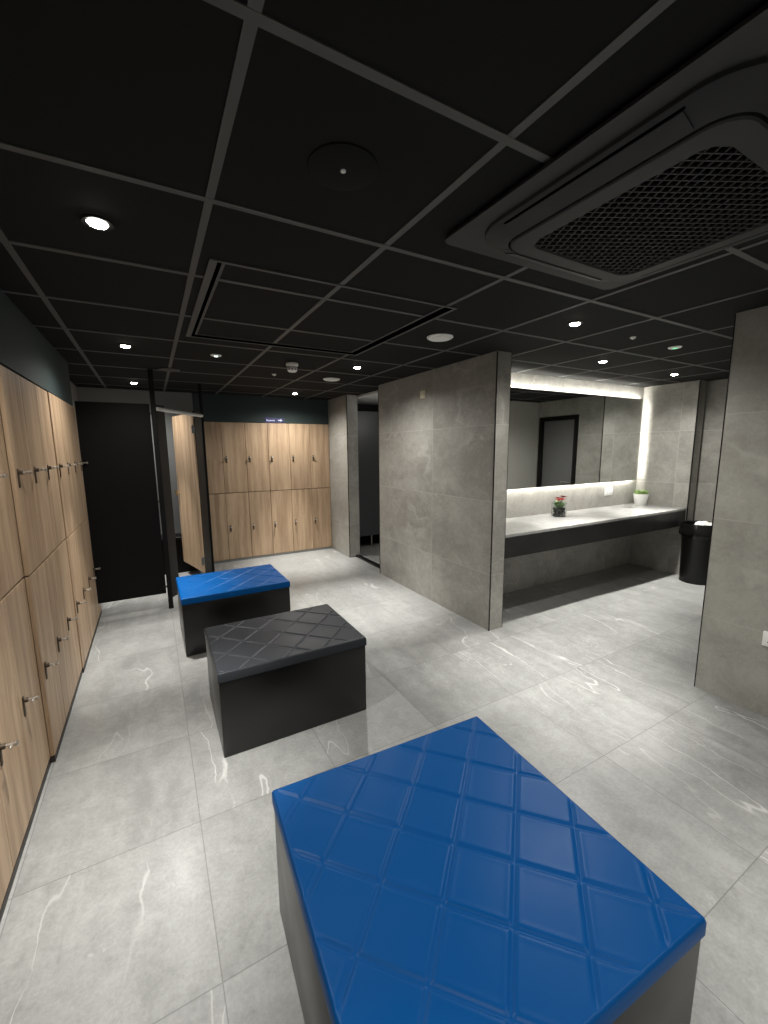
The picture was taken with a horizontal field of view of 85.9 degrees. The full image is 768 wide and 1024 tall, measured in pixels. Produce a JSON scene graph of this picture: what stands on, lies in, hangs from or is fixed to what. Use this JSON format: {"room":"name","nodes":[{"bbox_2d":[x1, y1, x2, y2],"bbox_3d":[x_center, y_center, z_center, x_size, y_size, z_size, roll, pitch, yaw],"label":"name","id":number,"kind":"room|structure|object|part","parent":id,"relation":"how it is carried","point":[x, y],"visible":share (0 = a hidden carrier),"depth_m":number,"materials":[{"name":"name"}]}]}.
{"room":"changing room","nodes":[
{"label":"changing room","id":0,"kind":"room"},
{"bbox_2d":[0,289,72,405],"bbox_3d":[-1.393,-0.679,0.791,0.486,0.350,5.900,-5,10,-29],"label":"wall","id":1,"kind":"structure","parent":0,"point":[24,350],"depth_m":2.28,"materials":[{"name":"grey paint"}]},
{"bbox_2d":[70,381,77,406],"bbox_3d":[-3.373,-0.208,4.204,0.455,2.264,1.290,-5,10,-29],"label":"wall","id":2,"kind":"structure","parent":0,"point":[74,393],"depth_m":4.46,"materials":[{"name":"grey paint"}]},
{"bbox_2d":[77,387,193,534],"bbox_3d":[-3.190,-0.344,5.094,1.655,2.264,0.100,-5,10,-29],"label":"wall","id":3,"kind":"structure","parent":0,"point":[181,401],"depth_m":5.17,"materials":[{"name":"grey"}]},
{"bbox_2d":[192,393,328,423],"bbox_3d":[-1.754,-1.450,5.939,1.844,0.354,0.470,-5,10,-29],"label":"wall","id":4,"kind":"structure","parent":0,"point":[216,407],"depth_m":5.69,"materials":[{"name":"grey paint"}]},
{"bbox_2d":[265,417,283,422],"bbox_3d":[-1.536,-1.290,5.805,0.270,0.072,0.014,-5,10,-29],"label":"direction sign","id":5,"kind":"object","parent":4,"relation":"attached to","point":[267,419],"visible":1,"depth_m":5.79,"materials":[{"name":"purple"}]},
{"bbox_2d":[357,404,378,543],"bbox_3d":[0.172,-0.656,6.957,2.073,2.264,0.100,-5,10,-29],"label":"wall","id":6,"kind":"structure","parent":0,"point":[360,407],"depth_m":6.59,"materials":[{"name":"black"}]},
{"bbox_2d":[327,395,359,556],"bbox_3d":[-0.622,-0.523,6.125,0.161,2.264,0.790,-5,10,-29],"label":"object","id":7,"kind":"structure","parent":6,"relation":"attached to","point":[338,422],"depth_m":5.90,"materials":[{"name":"stone"}]},
{"bbox_2d":[346,395,349,553],"bbox_3d":[-0.498,-0.465,5.747,0.008,2.260,0.010,-5,10,-29],"label":"trim","id":8,"kind":"structure","parent":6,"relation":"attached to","point":[346,395],"depth_m":5.74,"materials":[{"name":"black metal"}]},
{"bbox_2d":[0,0,767,404],"bbox_3d":[0.922,-1.234,2.922,6.870,0.130,7.650,-5,10,-29],"label":"ceiling","id":9,"kind":"structure","parent":0,"point":[193,128],"depth_m":1.17,"materials":[{"name":"black tile"}]},
{"bbox_2d":[80,214,114,230],"bbox_3d":[-0.931,-0.934,1.342,0.094,0.016,0.094,-5,10,-29],"label":"recessed light","id":10,"kind":"object","parent":9,"relation":"in","point":[96,222],"visible":1,"depth_m":1.33,"materials":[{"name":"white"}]},
{"bbox_2d":[117,344,132,347],"bbox_3d":[-1.819,-1.162,2.901,0.094,0.016,0.094,-5,10,-29],"label":"recessed light","id":11,"kind":"object","parent":9,"relation":"in","point":[119,345],"visible":1,"depth_m":2.88,"materials":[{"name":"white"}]},
{"bbox_2d":[158,367,179,371],"bbox_3d":[-1.947,-1.290,3.739,0.176,0.010,0.176,-5,10,-29],"label":"ceiling speaker","id":12,"kind":"object","parent":9,"relation":"attached to","point":[167,369],"visible":1,"depth_m":3.71,"materials":[{"name":"grey plastic"}]},
{"bbox_2d":[286,362,297,372],"bbox_3d":[-0.789,-1.239,3.544,0.104,0.074,0.104,-5,10,-29],"label":"smoke detector","id":13,"kind":"object","parent":9,"relation":"attached to","point":[291,366],"visible":1,"depth_m":3.51,"materials":[{"name":"white plastic"}]},
{"bbox_2d":[186,258,457,355],"bbox_3d":[-0.445,-1.107,2.422,1.220,0.006,1.238,-5,10,-29],"label":"ceiling vent","id":14,"kind":"object","parent":9,"relation":"in","point":[213,272],"visible":1,"depth_m":2.22,"materials":[{"name":"grey metal"}]},
{"bbox_2d":[323,378,339,380],"bbox_3d":[-0.552,-1.390,4.343,0.176,0.018,0.176,-5,10,-29],"label":"valve","id":15,"kind":"object","parent":9,"relation":"attached to","point":[325,379],"visible":1,"depth_m":4.30,"materials":[{"name":"white plastic"}]},
{"bbox_2d":[308,142,377,190],"bbox_3d":[-0.108,-0.907,1.095,0.186,0.012,0.186,-5,10,-29],"label":"ceiling speaker","id":16,"kind":"object","parent":9,"relation":"attached to","point":[340,166],"visible":1,"depth_m":1.08,"materials":[{"name":"black plastic"}]},
{"bbox_2d":[427,333,452,341],"bbox_3d":[0.374,-1.159,2.756,0.176,0.018,0.176,-5,10,-29],"label":"valve","id":17,"kind":"object","parent":9,"relation":"attached to","point":[440,337],"visible":1,"depth_m":2.72,"materials":[{"name":"white plastic"}]},
{"bbox_2d":[566,321,583,325],"bbox_3d":[1.145,-1.125,2.474,0.094,0.016,0.094,-5,10,-29],"label":"recessed light","id":18,"kind":"object","parent":9,"relation":"in","point":[573,323],"visible":1,"depth_m":2.46,"materials":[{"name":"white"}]},
{"bbox_2d":[445,3,767,289],"bbox_3d":[0.852,-0.912,1.274,0.954,0.064,0.954,-5,10,-29],"label":"air conditioner","id":19,"kind":"object","parent":9,"relation":"attached to","point":[678,175],"visible":1,"depth_m":1.10,"materials":[{"name":"black"}]},
{"bbox_3d":[0.852,-0.894,1.277,0.670,0.029,0.670,-5,10,-29],"label":"intake frame","id":20,"kind":"part","parent":19,"relation":"part of","materials":[{"name":"grey plastic"}]},
{"bbox_2d":[535,145,767,273],"bbox_3d":[0.852,-0.886,1.278,0.544,0.006,0.544,-5,10,-29],"label":"grille","id":21,"kind":"object","parent":19,"relation":"attached to","point":[631,231],"depth_m":1.24,"materials":[{"name":"black"}]},
{"bbox_2d":[668,346,681,348],"bbox_3d":[2.178,-1.228,3.089,0.088,0.014,0.088,-5,10,-29],"label":"recessed light","id":22,"kind":"object","parent":9,"relation":"in","point":[671,347],"visible":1,"depth_m":3.07,"materials":[{"name":"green plastic"}]},
{"bbox_2d":[0,542,767,1023],"bbox_3d":[0.943,1.099,3.275,6.870,0.120,7.650,-5,10,-29],"label":"floor","id":23,"kind":"structure","parent":0,"point":[145,889],"depth_m":1.95,"materials":[{"name":"tile"}]},
{"bbox_2d":[0,414,50,922],"bbox_3d":[-1.600,0.382,1.396,0.507,1.905,0.958,-5,10,-29],"label":"lockers","id":24,"kind":"object","parent":23,"relation":"on","point":[25,761],"visible":1,"depth_m":1.69,"materials":[{"name":"brown wood"}]},
{"bbox_3d":[-1.273,0.861,1.281,0.018,0.918,0.316,-5,10,-29],"label":"door","id":25,"kind":"part","parent":24,"relation":"part of","materials":[{"name":"brown wood"}]},
{"bbox_3d":[-1.595,-0.149,1.692,0.018,0.944,0.316,-5,10,-29],"label":"door","id":26,"kind":"part","parent":24,"relation":"part of","materials":[{"name":"brown wood"}]},
{"bbox_3d":[-1.331,0.834,1.473,0.036,0.019,0.038,-5,10,-29],"label":"knob","id":27,"kind":"part","parent":24,"relation":"part of","materials":[{"name":"silver metal"}]},
{"bbox_3d":[-1.430,0.821,1.557,0.018,0.918,0.316,-5,10,-29],"label":"door","id":28,"kind":"part","parent":24,"relation":"part of","materials":[{"name":"brown wood"}]},
{"bbox_3d":[-1.587,0.780,1.833,0.018,0.918,0.316,-5,10,-29],"label":"door","id":29,"kind":"part","parent":24,"relation":"part of","materials":[{"name":"brown wood"}]},
{"bbox_3d":[-1.488,0.793,1.749,0.036,0.019,0.038,-5,10,-29],"label":"knob","id":30,"kind":"part","parent":24,"relation":"part of","materials":[{"name":"silver metal"}]},
{"bbox_2d":[0,365,82,762],"bbox_3d":[-2.063,0.261,2.228,0.527,1.905,0.958,-5,10,-29],"label":"lockers","id":31,"kind":"object","parent":23,"relation":"on","point":[24,406],"visible":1,"depth_m":2.16,"materials":[{"name":"brown wood"}]},
{"bbox_3d":[-1.736,-0.191,1.977,0.018,0.944,0.316,-5,10,-29],"label":"door","id":32,"kind":"part","parent":31,"relation":"part of","materials":[{"name":"brown wood"}]},
{"bbox_3d":[-1.637,-0.182,1.893,0.036,0.019,0.038,-5,10,-29],"label":"knob","id":33,"kind":"part","parent":31,"relation":"part of","materials":[{"name":"silver metal"}]},
{"bbox_3d":[-1.893,-0.231,2.253,0.018,0.944,0.316,-5,10,-29],"label":"door","id":34,"kind":"part","parent":31,"relation":"part of","materials":[{"name":"brown wood"}]},
{"bbox_3d":[-1.728,0.739,2.118,0.018,0.918,0.316,-5,10,-29],"label":"door","id":35,"kind":"part","parent":31,"relation":"part of","materials":[{"name":"brown wood"}]},
{"bbox_3d":[-2.050,-0.271,2.529,0.018,0.944,0.316,-5,10,-29],"label":"door","id":36,"kind":"part","parent":31,"relation":"part of","materials":[{"name":"brown wood"}]},
{"bbox_3d":[-1.629,0.752,2.034,0.036,0.019,0.038,-5,10,-29],"label":"knob","id":37,"kind":"part","parent":31,"relation":"part of","materials":[{"name":"silver metal"}]},
{"bbox_3d":[-1.884,0.698,2.394,0.018,0.918,0.316,-5,10,-29],"label":"door","id":38,"kind":"part","parent":31,"relation":"part of","materials":[{"name":"brown wood"}]},
{"bbox_3d":[-2.041,0.658,2.670,0.018,0.918,0.316,-5,10,-29],"label":"door","id":39,"kind":"part","parent":31,"relation":"part of","materials":[{"name":"brown wood"}]},
{"bbox_2d":[47,392,98,672],"bbox_3d":[-2.527,0.139,3.060,0.527,1.905,0.958,-5,10,-29],"label":"lockers","id":40,"kind":"object","parent":23,"relation":"on","point":[61,412],"visible":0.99,"depth_m":3.04,"materials":[{"name":"brown wood"}]},
{"bbox_3d":[-2.200,-0.312,2.809,0.018,0.944,0.316,-5,10,-29],"label":"door","id":41,"kind":"part","parent":40,"relation":"part of","materials":[{"name":"brown wood"}]},
{"bbox_3d":[-2.357,-0.352,3.085,0.018,0.944,0.316,-5,10,-29],"label":"door","id":42,"kind":"part","parent":40,"relation":"part of","materials":[{"name":"brown wood"}]},
{"bbox_3d":[-2.514,-0.393,3.361,0.018,0.944,0.316,-5,10,-29],"label":"door","id":43,"kind":"part","parent":40,"relation":"part of","materials":[{"name":"brown wood"}]},
{"bbox_3d":[-2.192,0.617,2.949,0.018,0.918,0.316,-5,10,-29],"label":"door","id":44,"kind":"part","parent":40,"relation":"part of","materials":[{"name":"brown wood"}]},
{"bbox_3d":[-2.348,0.577,3.225,0.018,0.918,0.316,-5,10,-29],"label":"door","id":45,"kind":"part","parent":40,"relation":"part of","materials":[{"name":"brown wood"}]},
{"bbox_3d":[-2.505,0.537,3.501,0.018,0.918,0.316,-5,10,-29],"label":"door","id":46,"kind":"part","parent":40,"relation":"part of","materials":[{"name":"brown wood"}]},
{"bbox_2d":[73,407,101,622],"bbox_3d":[-2.836,0.060,3.603,0.527,1.905,0.298,-5,10,-29],"label":"lockers","id":47,"kind":"object","parent":23,"relation":"on","point":[99,610],"visible":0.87,"depth_m":3.63,"materials":[{"name":"brown wood"}]},
{"bbox_3d":[-2.665,-0.432,3.628,0.018,0.944,0.296,-5,10,-29],"label":"door","id":48,"kind":"part","parent":47,"relation":"part of","materials":[{"name":"brown wood"}]},
{"bbox_3d":[-2.657,0.498,3.769,0.018,0.918,0.296,-5,10,-29],"label":"door","id":49,"kind":"part","parent":47,"relation":"part of","materials":[{"name":"brown wood"}]},
{"bbox_2d":[74,369,214,608],"bbox_3d":[-2.564,-0.256,4.495,1.193,2.258,1.559,-5,10,-29],"label":"changing cubicle","id":50,"kind":"object","parent":23,"relation":"on","point":[132,555],"visible":0.97,"depth_m":3.83,"materials":[{"name":"black"}]},
{"bbox_3d":[-2.375,-0.075,3.764,0.552,1.795,0.020,-5,10,-29],"label":"panel","id":51,"kind":"part","parent":50,"relation":"part of","materials":[{"name":"black"}]},
{"bbox_3d":[-2.108,-0.171,3.902,0.042,2.258,0.040,-5,10,-29],"label":"post","id":52,"kind":"part","parent":50,"relation":"part of","materials":[{"name":"black metal"}]},
{"bbox_3d":[-2.893,0.341,5.113,1.120,0.040,0.290,-5,10,-29],"label":"seat","id":53,"kind":"part","parent":50,"relation":"part of","materials":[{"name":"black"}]},
{"bbox_3d":[-2.046,-1.003,4.166,0.036,0.036,0.777,0,9,5],"label":"head rail","id":54,"kind":"part","parent":50,"relation":"part of","materials":[{"name":"white metal"}]},
{"bbox_3d":[-2.282,-0.225,4.818,0.020,1.775,0.700,-8,12,-43],"label":"door","id":55,"kind":"part","parent":50,"relation":"part of","materials":[{"name":"beige wood"}]},
{"bbox_3d":[-2.028,-0.294,4.717,0.036,2.258,0.036,-5,10,-29],"label":"post","id":56,"kind":"part","parent":50,"relation":"part of","materials":[{"name":"black metal"}]},
{"bbox_2d":[176,564,290,656],"bbox_3d":[-1.284,0.791,3.518,0.815,0.456,0.620,-5,10,-29],"label":"pouf","id":57,"kind":"object","parent":23,"relation":"on","point":[205,600],"visible":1,"depth_m":3.27,"materials":[{"name":"blue leather"}]},
{"bbox_3d":[-1.286,0.590,3.488,0.815,0.049,0.620,-5,10,-29],"label":"lid","id":58,"kind":"part","parent":57,"relation":"part of","materials":[{"name":"blue leather"}]},
{"bbox_2d":[204,422,273,563],"bbox_3d":[-2.124,-0.287,5.854,0.914,1.905,0.527,-5,10,-29],"label":"lockers","id":59,"kind":"object","parent":23,"relation":"on","point":[237,457],"visible":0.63,"depth_m":5.69,"materials":[{"name":"brown wood"}]},
{"bbox_3d":[-2.297,-0.712,5.462,0.302,0.944,0.018,-5,10,-29],"label":"door","id":60,"kind":"part","parent":59,"relation":"part of","materials":[{"name":"brown wood"}]},
{"bbox_3d":[-2.288,0.217,5.603,0.302,0.918,0.018,-5,10,-29],"label":"door","id":61,"kind":"part","parent":59,"relation":"part of","materials":[{"name":"brown wood"}]},
{"bbox_3d":[-2.031,-0.737,5.610,0.302,0.944,0.018,-5,10,-29],"label":"door","id":62,"kind":"part","parent":59,"relation":"part of","materials":[{"name":"brown wood"}]},
{"bbox_3d":[-2.022,0.193,5.750,0.302,0.918,0.018,-5,10,-29],"label":"door","id":63,"kind":"part","parent":59,"relation":"part of","materials":[{"name":"brown wood"}]},
{"bbox_3d":[-1.764,-0.761,5.757,0.302,0.944,0.018,-5,10,-29],"label":"door","id":64,"kind":"part","parent":59,"relation":"part of","materials":[{"name":"brown wood"}]},
{"bbox_3d":[-1.756,0.168,5.898,0.302,0.918,0.018,-5,10,-29],"label":"door","id":65,"kind":"part","parent":59,"relation":"part of","materials":[{"name":"brown wood"}]},
{"bbox_2d":[204,604,365,757],"bbox_3d":[-0.601,0.941,2.488,0.805,0.456,0.615,-5,10,-28],"label":"pouf","id":66,"kind":"object","parent":23,"relation":"on","point":[274,677],"visible":1,"depth_m":2.25,"materials":[{"name":"black leather"}]},
{"bbox_3d":[-0.603,0.740,2.457,0.805,0.049,0.615,-5,10,-28],"label":"lid","id":67,"kind":"part","parent":66,"relation":"part of","materials":[{"name":"grey leather"}]},
{"bbox_2d":[267,423,331,555],"bbox_3d":[-1.325,-0.361,6.297,0.914,1.905,0.527,-5,10,-29],"label":"lockers","id":68,"kind":"object","parent":23,"relation":"on","point":[299,464],"visible":1,"depth_m":6.10,"materials":[{"name":"brown wood"}]},
{"bbox_3d":[-1.498,-0.786,5.905,0.302,0.944,0.018,-5,10,-29],"label":"door","id":69,"kind":"part","parent":68,"relation":"part of","materials":[{"name":"brown wood"}]},
{"bbox_3d":[-1.490,0.143,6.045,0.302,0.918,0.018,-5,10,-29],"label":"door","id":70,"kind":"part","parent":68,"relation":"part of","materials":[{"name":"brown wood"}]},
{"bbox_3d":[-1.232,-0.811,6.053,0.302,0.944,0.018,-5,10,-29],"label":"door","id":71,"kind":"part","parent":68,"relation":"part of","materials":[{"name":"brown wood"}]},
{"bbox_3d":[-1.223,0.118,6.193,0.302,0.918,0.018,-5,10,-29],"label":"door","id":72,"kind":"part","parent":68,"relation":"part of","materials":[{"name":"brown wood"}]},
{"bbox_3d":[-0.965,-0.836,6.200,0.302,0.944,0.018,-5,10,-29],"label":"door","id":73,"kind":"part","parent":68,"relation":"part of","materials":[{"name":"brown wood"}]},
{"bbox_3d":[-0.957,0.094,6.340,0.302,0.918,0.018,-5,10,-29],"label":"door","id":74,"kind":"part","parent":68,"relation":"part of","materials":[{"name":"brown wood"}]},
{"bbox_2d":[357,411,378,547],"bbox_3d":[0.081,-0.496,6.488,1.400,2.090,0.055,-5,10,-29],"label":"partition","id":75,"kind":"object","parent":23,"relation":"on","point":[368,454],"depth_m":6.29,"materials":[{"name":"grey laminate"}]},
{"bbox_2d":[356,555,379,568],"bbox_3d":[-0.160,0.687,5.585,0.055,0.024,0.892,-5,10,-29],"label":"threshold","id":76,"kind":"structure","parent":23,"relation":"on","point":[371,562],"depth_m":5.62,"materials":[{"name":"black metal"}]},
{"bbox_2d":[272,716,706,1023],"bbox_3d":[0.194,1.133,1.165,0.822,0.456,0.822,-5,10,-26],"label":"pouf","id":77,"kind":"object","parent":23,"relation":"on","point":[440,876],"visible":1,"depth_m":1.00,"materials":[{"name":"blue leather"}]},
{"bbox_2d":[679,520,711,584],"bbox_3d":[3.561,0.459,4.684,0.395,0.678,0.390,-5,10,-29],"label":"waste bin","id":78,"kind":"object","parent":23,"relation":"on","point":[695,539],"visible":0.69,"depth_m":4.59,"materials":[{"name":"black plastic"}]},
{"bbox_2d":[694,521,711,525],"bbox_3d":[3.583,0.147,4.617,0.190,0.101,0.196,-5,10,-29],"label":"crumpled tissue","id":79,"kind":"object","parent":78,"relation":"in","point":[704,523],"visible":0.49,"depth_m":4.58,"materials":[{"name":"white paper"}]},
{"bbox_2d":[378,351,510,629],"bbox_3d":[0.475,-0.239,4.181,0.148,2.264,1.910,-5,10,-29],"label":"wall partition","id":80,"kind":"structure","parent":0,"point":[436,450],"depth_m":3.81,"materials":[{"name":"stone"}]},
{"bbox_2d":[420,390,424,398],"bbox_3d":[0.375,-1.150,4.038,0.016,0.072,0.076,-5,10,-29],"label":"wall plate","id":81,"kind":"object","parent":80,"relation":"attached to","point":[422,393],"visible":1,"depth_m":4.03,"materials":[{"name":"beige plastic"}]},
{"bbox_2d":[378,351,511,630],"bbox_3d":[0.474,-0.237,4.182,0.153,2.260,1.917,-5,10,-29],"label":"trim","id":82,"kind":"structure","parent":80,"relation":"attached to","point":[497,351],"depth_m":3.36,"materials":[{"name":"black metal"}]},
{"bbox_2d":[503,372,643,593],"bbox_3d":[1.963,-0.325,4.660,2.923,2.264,0.100,-5,10,-29],"label":"wall","id":83,"kind":"structure","parent":0,"point":[535,569],"depth_m":4.72,"materials":[{"name":"stone"}]},
{"bbox_2d":[507,387,642,489],"bbox_3d":[1.963,-0.789,4.505,2.826,0.997,0.049,-5,10,-29],"label":"wall mirror","id":84,"kind":"object","parent":83,"relation":"attached to","point":[556,438],"visible":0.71,"depth_m":4.52,"materials":[{"name":"clear glass"}]},
{"bbox_2d":[505,503,685,558],"bbox_3d":[2.138,0.138,4.422,2.922,0.204,0.598,-5,10,-29],"label":"countertop","id":85,"kind":"structure","parent":83,"relation":"attached to","point":[525,535],"depth_m":4.12,"materials":[{"name":"stone"}]},
{"bbox_2d":[551,496,566,516],"bbox_3d":[1.857,-0.065,4.371,0.158,0.219,0.150,-5,10,-29],"label":"flower vase","id":86,"kind":"object","parent":85,"relation":"on","point":[559,508],"visible":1,"depth_m":4.32,"materials":[{"name":"clear glass"}]},
{"bbox_2d":[633,489,648,504],"bbox_3d":[3.228,-0.191,5.186,0.200,0.198,0.207,-1,9,-2],"label":"potted plant","id":87,"kind":"object","parent":85,"relation":"on","point":[640,497],"visible":1,"depth_m":5.14,"materials":[{"name":"green plant"}]},
{"bbox_2d":[604,487,612,495],"bbox_3d":[2.751,-0.253,5.053,0.150,0.100,0.011,-5,10,-29],"label":"wall socket","id":88,"kind":"object","parent":83,"relation":"attached to","point":[608,490],"visible":1,"depth_m":5.04,"materials":[{"name":"white plastic"}]},
{"bbox_2d":[630,380,706,574],"bbox_3d":[3.451,-0.411,5.139,0.150,2.264,0.710,-5,10,-29],"label":"wall","id":89,"kind":"structure","parent":0,"point":[669,411],"depth_m":5.00,"materials":[{"name":"tile"}]},
{"bbox_2d":[686,380,700,519],"bbox_3d":[3.561,-0.359,4.797,0.009,2.260,0.012,-5,10,-29],"label":"trim","id":90,"kind":"structure","parent":89,"relation":"attached to","point":[700,380],"depth_m":4.74,"materials":[{"name":"black"}]},
{"bbox_2d":[693,379,727,521],"bbox_3d":[3.883,-0.354,4.732,0.100,2.264,7.450,-5,10,-29],"label":"wall","id":91,"kind":"structure","parent":0,"point":[715,399],"depth_m":4.77,"materials":[{"name":"stone"}]},
{"bbox_2d":[695,306,767,717],"bbox_3d":[3.826,0.061,1.990,2.716,2.264,2.672,-5,10,-29],"label":"wall","id":92,"kind":"structure","parent":0,"point":[732,665],"depth_m":2.37,"materials":[{"name":"stone"}]},
{"bbox_2d":[694,314,735,686],"bbox_3d":[1.989,0.005,2.487,0.006,2.260,0.005,-5,10,-29],"label":"trim","id":93,"kind":"structure","parent":92,"relation":"attached to","point":[735,314],"depth_m":2.47,"materials":[{"name":"black metal"}]},
{"bbox_2d":[762,631,767,646],"bbox_3d":[2.171,0.719,2.264,0.011,0.086,0.146,-5,10,-29],"label":"wall socket","id":94,"kind":"object","parent":92,"relation":"attached to","point":[765,633],"visible":1,"depth_m":2.31,"materials":[{"name":"white plastic"}]}
]}

